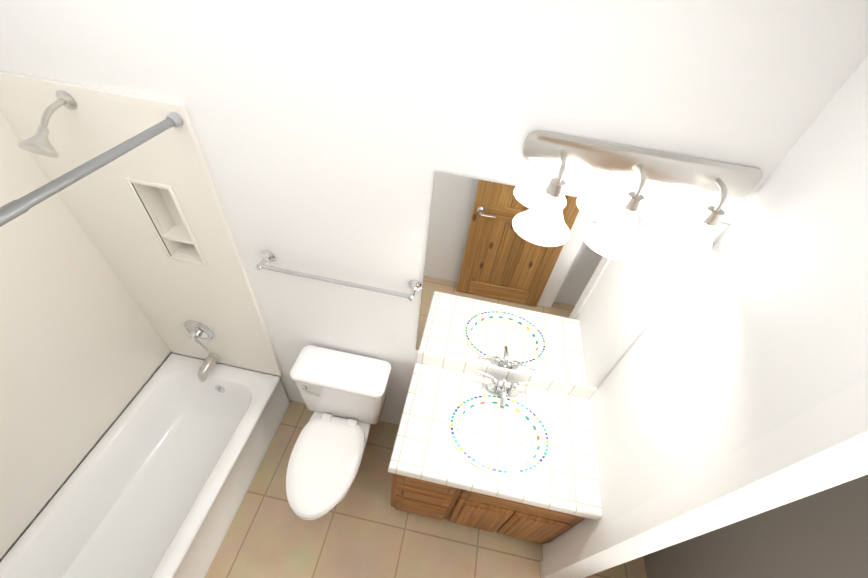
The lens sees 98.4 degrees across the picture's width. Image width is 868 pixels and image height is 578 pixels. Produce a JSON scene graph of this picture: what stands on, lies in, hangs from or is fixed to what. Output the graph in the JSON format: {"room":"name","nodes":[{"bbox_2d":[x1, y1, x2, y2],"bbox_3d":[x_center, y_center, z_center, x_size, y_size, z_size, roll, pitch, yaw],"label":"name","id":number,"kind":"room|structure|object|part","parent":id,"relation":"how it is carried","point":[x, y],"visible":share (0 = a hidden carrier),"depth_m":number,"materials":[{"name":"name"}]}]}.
{"room":"bathroom","nodes":[
{"label":"bathroom","id":0,"kind":"room"},
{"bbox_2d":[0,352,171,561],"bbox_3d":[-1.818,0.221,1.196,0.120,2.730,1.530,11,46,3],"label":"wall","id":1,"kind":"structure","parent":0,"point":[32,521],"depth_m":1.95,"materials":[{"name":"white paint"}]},
{"bbox_2d":[205,400,646,577],"bbox_3d":[-0.508,1.491,2.126,3.440,0.100,2.130,11,46,3],"label":"floor","id":2,"kind":"structure","parent":0,"point":[363,528],"depth_m":2.15,"materials":[{"name":"tile"}]},
{"bbox_2d":[0,71,289,577],"bbox_3d":[-1.411,0.528,1.452,0.767,2.020,1.603,11,46,3],"label":"bathtub","id":3,"kind":"object","parent":2,"relation":"on","point":[110,299],"visible":0.98,"depth_m":1.80,"materials":[{"name":"white plastic"}]},
{"bbox_3d":[-1.122,-0.270,1.591,0.191,0.416,0.008,11,46,3],"label":"niche frame","id":4,"kind":"part","parent":3,"relation":"part of","materials":[{"name":"white"}]},
{"bbox_3d":[-1.365,0.270,2.149,0.170,0.196,0.069,11,46,3],"label":"valve trim","id":5,"kind":"part","parent":3,"relation":"part of","materials":[{"name":"silver metal"}]},
{"bbox_3d":[-1.398,0.477,2.298,0.072,0.093,0.161,11,46,3],"label":"spout","id":6,"kind":"part","parent":3,"relation":"part of","materials":[{"name":"silver metal"}]},
{"bbox_2d":[286,345,390,519],"bbox_3d":[-0.570,0.871,2.076,0.500,0.816,0.720,11,46,3],"label":"toilet","id":7,"kind":"object","parent":2,"relation":"on","point":[343,395],"visible":1,"depth_m":1.97,"materials":[{"name":"white ceramic"}]},
{"bbox_3d":[-0.646,0.535,1.958,0.100,0.032,0.030,11,46,3],"label":"lever","id":8,"kind":"part","parent":7,"relation":"part of","materials":[{"name":"silver metal"}]},
{"bbox_3d":[-0.586,0.925,1.988,0.372,0.050,0.512,11,46,3],"label":"seat","id":9,"kind":"part","parent":7,"relation":"part of","materials":[{"name":"white plastic"}]},
{"bbox_3d":[-0.505,0.556,2.106,0.500,0.411,0.216,11,46,3],"label":"tank","id":10,"kind":"part","parent":7,"relation":"part of","materials":[{"name":"white ceramic"}]},
{"bbox_2d":[388,350,601,543],"bbox_3d":[0.271,0.923,2.054,0.929,0.940,0.559,11,46,3],"label":"bathroom vanity","id":11,"kind":"object","parent":2,"relation":"on","point":[499,450],"visible":1,"depth_m":1.81,"materials":[{"name":"white tile"}]},
{"bbox_2d":[447,394,550,476],"bbox_3d":[0.302,0.729,1.830,0.490,0.156,0.390,11,46,3],"label":"sink","id":12,"kind":"object","parent":11,"relation":"in","point":[484,439],"depth_m":1.81,"materials":[{"name":"white ceramic"}]},
{"bbox_2d":[476,369,536,409],"bbox_3d":[0.346,0.523,1.871,0.304,0.108,0.159,11,46,3],"label":"faucet","id":13,"kind":"object","parent":11,"relation":"on","point":[512,396],"depth_m":1.90,"materials":[{"name":"silver metal"}]},
{"bbox_2d":[0,0,867,424],"bbox_3d":[-0.133,-0.043,1.682,3.260,2.730,0.120,11,46,3],"label":"wall","id":14,"kind":"structure","parent":0,"point":[334,136],"depth_m":1.08,"materials":[{"name":"white paint"}]},
{"bbox_2d":[256,250,421,300],"bbox_3d":[-0.412,-0.051,1.595,0.722,0.062,0.088,11,46,3],"label":"towel rail","id":15,"kind":"object","parent":14,"relation":"attached to","point":[414,286],"visible":1,"depth_m":1.58,"materials":[{"name":"silver metal"}]},
{"bbox_2d":[416,350,597,399],"bbox_3d":[0.362,0.447,1.947,0.925,0.110,0.012,11,46,3],"label":"backsplash","id":16,"kind":"structure","parent":14,"relation":"attached to","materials":[{"name":"tile"}]},
{"bbox_2d":[416,171,728,387],"bbox_3d":[0.411,0.056,1.549,0.932,1.005,0.005,11,46,3],"label":"mirror","id":17,"kind":"object","parent":14,"relation":"attached to","point":[498,291],"visible":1,"depth_m":1.47,"materials":[{"name":"clear glass"}]},
{"bbox_2d":[512,130,762,274],"bbox_3d":[0.566,-0.241,1.079,0.660,0.257,0.191,11,46,3],"label":"sconce","id":18,"kind":"object","parent":14,"relation":"attached to","point":[613,235],"visible":1,"depth_m":1.08,"materials":[{"name":"white glass"}]},
{"bbox_3d":[0.578,-0.302,1.059,0.660,0.141,0.129,11,46,3],"label":"frame","id":19,"kind":"part","parent":18,"relation":"part of","materials":[{"name":"silver metal"}]},
{"bbox_2d":[543,55,867,559],"bbox_3d":[0.785,0.745,1.046,0.120,2.730,1.530,11,46,3],"label":"wall","id":20,"kind":"structure","parent":0,"point":[760,330],"depth_m":1.00,"materials":[{"name":"white paint"}]},
{"bbox_2d":[541,377,867,577],"bbox_3d":[0.702,1.139,1.080,0.132,2.120,0.860,11,46,3],"label":"door frame","id":21,"kind":"structure","parent":20,"relation":"attached to","point":[823,446],"depth_m":0.94,"materials":[{"name":"white paint"}]},
{"bbox_2d":[644,475,867,577],"bbox_3d":[1.373,0.863,1.012,0.120,2.730,2.130,11,46,3],"label":"wall","id":22,"kind":"structure","parent":0,"point":[823,534],"depth_m":1.39,"materials":[{"name":"beige paint"}]},
{"bbox_3d":[-0.430,1.104,0.534,3.260,2.730,0.120,11,46,3],"label":"wall","id":23,"kind":"structure","parent":0,"visible":0},
{"bbox_2d":[0,112,182,226],"bbox_3d":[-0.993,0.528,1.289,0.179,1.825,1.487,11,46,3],"label":"shower curtain rod","id":24,"kind":"object","parent":23,"relation":"attached to","point":[11,210],"visible":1,"depth_m":0.94,"materials":[{"name":"silver metal"}]}
]}

